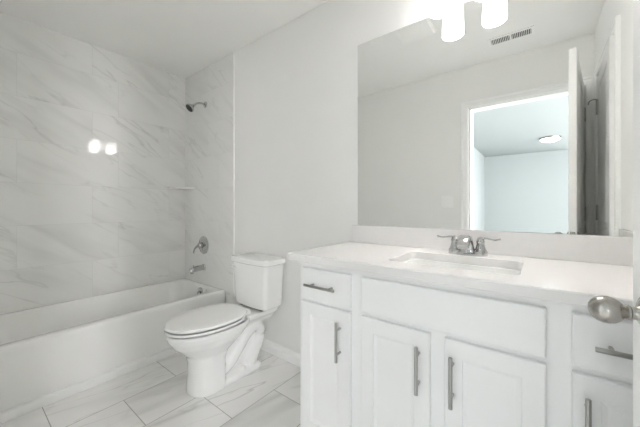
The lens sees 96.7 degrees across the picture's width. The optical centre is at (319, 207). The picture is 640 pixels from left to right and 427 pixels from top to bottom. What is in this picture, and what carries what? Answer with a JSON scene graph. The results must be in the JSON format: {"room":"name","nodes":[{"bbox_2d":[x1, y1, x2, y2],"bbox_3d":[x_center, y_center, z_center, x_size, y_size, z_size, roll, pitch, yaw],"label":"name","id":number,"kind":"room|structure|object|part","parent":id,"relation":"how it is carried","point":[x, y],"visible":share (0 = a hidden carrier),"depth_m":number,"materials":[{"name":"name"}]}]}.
{"room":"bathroom","nodes":[
{"label":"bathroom","id":0,"kind":"room"},
{"bbox_2d":[0,12,184,314],"bbox_3d":[-1.945,-0.116,2.341,0.120,2.440,1.651,0,0,38],"label":"wall","id":1,"kind":"structure","parent":0,"point":[92,138],"depth_m":2.30,"materials":[{"name":"tile"}]},
{"bbox_2d":[0,349,299,426],"bbox_3d":[-0.570,1.144,1.375,3.439,0.080,1.694,0,0,38],"label":"floor","id":2,"kind":"structure","parent":0,"point":[154,394],"depth_m":1.60,"materials":[{"name":"tile"}]},
{"bbox_2d":[0,278,224,423],"bbox_3d":[-1.572,0.916,2.120,0.736,0.376,1.521,0,0,38],"label":"bathtub","id":3,"kind":"object","parent":2,"relation":"on","point":[49,354],"visible":0.81,"depth_m":1.88,"materials":[{"name":"ceramic"}]},
{"bbox_2d":[164,253,284,397],"bbox_3d":[-0.621,0.731,1.863,0.414,0.746,0.741,0,0,38],"label":"toilet","id":4,"kind":"object","parent":2,"relation":"on","point":[221,344],"visible":1,"depth_m":1.81,"materials":[{"name":"white porcelain"}]},
{"bbox_3d":[-0.701,0.704,1.759,0.362,0.014,0.477,0,0,38],"label":"seat","id":5,"kind":"part","parent":4,"relation":"part of","materials":[{"name":"white plastic"}]},
{"bbox_3d":[-0.698,0.676,1.763,0.364,0.020,0.488,0,0,38],"label":"seat lid","id":6,"kind":"part","parent":4,"relation":"part of","materials":[{"name":"white plastic"}]},
{"bbox_3d":[-0.462,0.378,2.068,0.414,0.040,0.210,0,0,38],"label":"tank lid","id":7,"kind":"part","parent":4,"relation":"part of","materials":[{"name":"white ceramic"}]},
{"bbox_3d":[-0.458,0.551,2.073,0.380,0.304,0.196,0,0,38],"label":"tank","id":8,"kind":"part","parent":4,"relation":"part of","materials":[{"name":"white ceramic"}]},
{"bbox_2d":[300,262,632,426],"bbox_3d":[0.520,0.673,1.114,1.193,0.861,0.562,0,0,38],"label":"vanity cabinet","id":9,"kind":"object","parent":2,"relation":"on","point":[377,350],"visible":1,"depth_m":0.89,"materials":[{"name":"paint"}]},
{"bbox_3d":[-0.001,0.333,1.185,0.156,0.012,0.036,0,0,38],"label":"bar pull","id":10,"kind":"part","parent":9,"relation":"part of","materials":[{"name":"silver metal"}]},
{"bbox_3d":[0.022,0.332,1.202,0.253,0.132,0.018,0,0,38],"label":"drawer","id":11,"kind":"part","parent":9,"relation":"part of","materials":[{"name":"paint"}]},
{"bbox_3d":[0.022,0.700,1.202,0.253,0.569,0.018,0,0,38],"label":"cabinet door","id":12,"kind":"part","parent":9,"relation":"part of","materials":[{"name":"paint"}]},
{"bbox_3d":[0.070,0.534,1.130,0.012,0.156,0.036,0,0,38],"label":"bar pull","id":13,"kind":"part","parent":9,"relation":"part of","materials":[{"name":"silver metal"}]},
{"bbox_3d":[0.262,0.700,1.016,0.256,0.569,0.018,0,0,38],"label":"cabinet door","id":14,"kind":"part","parent":9,"relation":"part of","materials":[{"name":"paint"}]},
{"bbox_3d":[0.320,0.534,0.937,0.012,0.156,0.036,0,0,38],"label":"bar pull","id":15,"kind":"part","parent":9,"relation":"part of","materials":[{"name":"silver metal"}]},
{"bbox_3d":[0.403,0.534,0.872,0.012,0.156,0.036,0,0,38],"label":"bar pull","id":16,"kind":"part","parent":9,"relation":"part of","materials":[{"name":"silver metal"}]},
{"bbox_2d":[288,242,632,306],"bbox_3d":[0.509,0.223,1.133,1.236,0.032,0.551,0,0,38],"label":"countertop","id":17,"kind":"structure","parent":9,"relation":"on","point":[561,281],"depth_m":0.94,"materials":[{"name":"white stone"}]},
{"bbox_2d":[404,258,520,274],"bbox_3d":[0.521,0.317,1.104,0.470,0.154,0.336,0,0,38],"label":"sink","id":18,"kind":"object","parent":17,"relation":"in","point":[481,268],"visible":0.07,"depth_m":1.21,"materials":[{"name":"white ceramic"}]},
{"bbox_2d":[437,235,500,256],"bbox_3d":[0.626,0.163,1.224,0.253,0.088,0.136,0,0,38],"label":"faucet","id":19,"kind":"object","parent":17,"relation":"on","point":[463,245],"visible":1,"depth_m":1.22,"materials":[{"name":"silver metal"}]},
{"bbox_3d":[0.611,0.164,1.288,0.054,0.075,0.054,0,0,38],"label":"handle","id":20,"kind":"part","parent":19,"relation":"part of","materials":[{"name":"silver metal"}]},
{"bbox_3d":[0.625,0.159,1.223,0.066,0.081,0.133,0,0,38],"label":"spout","id":21,"kind":"part","parent":19,"relation":"part of","materials":[{"name":"silver metal"}]},
{"bbox_3d":[0.651,0.201,1.256,0.156,0.012,0.052,0,0,38],"label":"plate","id":22,"kind":"part","parent":19,"relation":"part of","materials":[{"name":"silver metal"}]},
{"bbox_3d":[0.692,0.164,1.225,0.054,0.075,0.054,0,0,38],"label":"handle","id":23,"kind":"part","parent":19,"relation":"part of","materials":[{"name":"silver metal"}]},
{"bbox_3d":[0.716,0.135,1.196,0.015,0.014,0.078,0,0,-40],"label":"lever","id":24,"kind":"part","parent":19,"relation":"part of","materials":[{"name":"silver metal"}]},
{"bbox_3d":[0.499,0.700,0.832,0.254,0.569,0.018,0,0,38],"label":"cabinet door","id":25,"kind":"part","parent":9,"relation":"part of","materials":[{"name":"paint"}]},
{"bbox_3d":[0.645,0.534,0.685,0.012,0.156,0.036,0,0,38],"label":"bar pull","id":26,"kind":"part","parent":9,"relation":"part of","materials":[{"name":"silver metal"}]},
{"bbox_3d":[0.738,0.332,0.646,0.249,0.132,0.018,0,0,38],"label":"drawer","id":27,"kind":"part","parent":9,"relation":"part of","materials":[{"name":"paint"}]},
{"bbox_3d":[0.738,0.700,0.646,0.249,0.569,0.018,0,0,38],"label":"cabinet door","id":28,"kind":"part","parent":9,"relation":"part of","materials":[{"name":"paint"}]},
{"bbox_3d":[0.716,0.333,0.630,0.156,0.012,0.036,0,0,38],"label":"bar pull","id":29,"kind":"part","parent":9,"relation":"part of","materials":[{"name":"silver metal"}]},
{"bbox_2d":[0,0,327,77],"bbox_3d":[-0.254,-1.376,1.129,4.239,0.080,1.694,0,0,38],"label":"ceiling","id":30,"kind":"structure","parent":0,"point":[181,38],"depth_m":2.06,"materials":[{"name":"paint"}]},
{"bbox_2d":[225,0,623,352],"bbox_3d":[-0.075,-0.116,2.012,3.439,2.440,0.120,0,0,38],"label":"wall","id":31,"kind":"structure","parent":0,"point":[296,85],"depth_m":1.98,"materials":[{"name":"paint"}]},
{"bbox_2d":[185,52,233,295],"bbox_3d":[-1.068,-0.286,2.700,0.828,2.100,0.009,0,0,38],"label":"wall tile","id":32,"kind":"structure","parent":31,"relation":"attached to","point":[208,130],"depth_m":2.66,"materials":[{"name":"tile"}]},
{"bbox_2d":[167,187,193,189],"bbox_3d":[-1.381,-0.191,2.822,0.182,0.018,0.182,0,0,38],"label":"corner shelf","id":33,"kind":"object","parent":32,"relation":"attached to","point":[178,188],"visible":1,"depth_m":2.79,"materials":[{"name":"white ceramic"}]},
{"bbox_2d":[186,101,206,111],"bbox_3d":[-1.149,-0.941,2.640,0.081,0.135,0.187,0,0,38],"label":"sprayer","id":34,"kind":"object","parent":32,"relation":"attached to","point":[190,107],"visible":1,"depth_m":2.60,"materials":[{"name":"silver metal"}]},
{"bbox_2d":[189,264,205,273],"bbox_3d":[-1.160,0.577,2.673,0.066,0.079,0.147,0,0,38],"label":"tub spout","id":35,"kind":"object","parent":32,"relation":"attached to","point":[193,269],"visible":1,"depth_m":2.66,"materials":[{"name":"silver metal"}]},
{"bbox_2d":[193,236,208,253],"bbox_3d":[-1.139,0.362,2.708,0.181,0.172,0.065,0,0,38],"label":"shower valve","id":36,"kind":"object","parent":32,"relation":"attached to","point":[203,245],"visible":1,"depth_m":2.70,"materials":[{"name":"silver metal"}]},
{"bbox_3d":[-1.138,0.362,2.702,0.056,0.056,0.045,0,0,38],"label":"handle","id":37,"kind":"part","parent":36,"relation":"part of","materials":[{"name":"silver metal"}]},
{"bbox_2d":[233,52,234,292],"bbox_3d":[-0.739,-0.301,2.444,0.006,2.070,0.010,0,0,38],"label":"trim","id":38,"kind":"structure","parent":31,"relation":"attached to","point":[233,52],"depth_m":2.44,"materials":[{"name":"tile"}]},
{"bbox_2d":[261,339,299,366],"bbox_3d":[-0.258,1.062,2.068,1.202,0.083,0.016,0,0,38],"label":"baseboard","id":39,"kind":"structure","parent":31,"relation":"attached to","point":[286,354],"depth_m":2.08,"materials":[{"name":"paint"}]},
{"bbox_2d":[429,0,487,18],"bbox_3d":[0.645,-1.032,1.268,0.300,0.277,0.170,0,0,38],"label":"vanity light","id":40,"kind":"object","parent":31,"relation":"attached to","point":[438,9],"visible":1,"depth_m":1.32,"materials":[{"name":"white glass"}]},
{"bbox_3d":[0.552,-0.971,1.298,0.103,0.154,0.103,0,0,38],"label":"lamp shade","id":41,"kind":"part","parent":40,"relation":"part of","materials":[{"name":"white glass"}]},
{"bbox_2d":[352,225,632,265],"bbox_3d":[0.678,0.156,1.337,1.218,0.102,0.020,0,0,38],"label":"backsplash","id":42,"kind":"structure","parent":31,"relation":"attached to","point":[614,250],"depth_m":1.19,"materials":[{"name":"white stone"}]},
{"bbox_2d":[358,0,632,236],"bbox_3d":[0.695,-0.431,1.334,1.183,1.070,0.005,0,0,38],"label":"wall mirror","id":43,"kind":"object","parent":31,"relation":"attached to","point":[490,115],"visible":1,"depth_m":1.25,"materials":[{"name":"silver mirror"}]},
{"bbox_3d":[-1.089,-0.116,0.705,3.439,2.440,0.115,0,0,38],"label":"wall","id":44,"kind":"structure","parent":0,"visible":0},
{"bbox_2d":[587,0,639,426],"bbox_3d":[0.368,0.082,0.146,0.184,2.020,0.815,0,0,30],"label":"door","id":45,"kind":"structure","parent":44,"relation":"in","point":[606,309],"depth_m":0.49,"materials":[{"name":"paint"}]},
{"bbox_3d":[0.495,0.172,0.473,0.074,0.058,0.058,0,0,30],"label":"knob","id":46,"kind":"part","parent":45,"relation":"part of","materials":[{"name":"silver metal"}]},
{"bbox_3d":[0.371,0.082,0.151,0.035,2.020,0.802,0,0,30],"label":"panel","id":47,"kind":"part","parent":45,"relation":"part of","materials":[{"name":"paint"}]}
]}

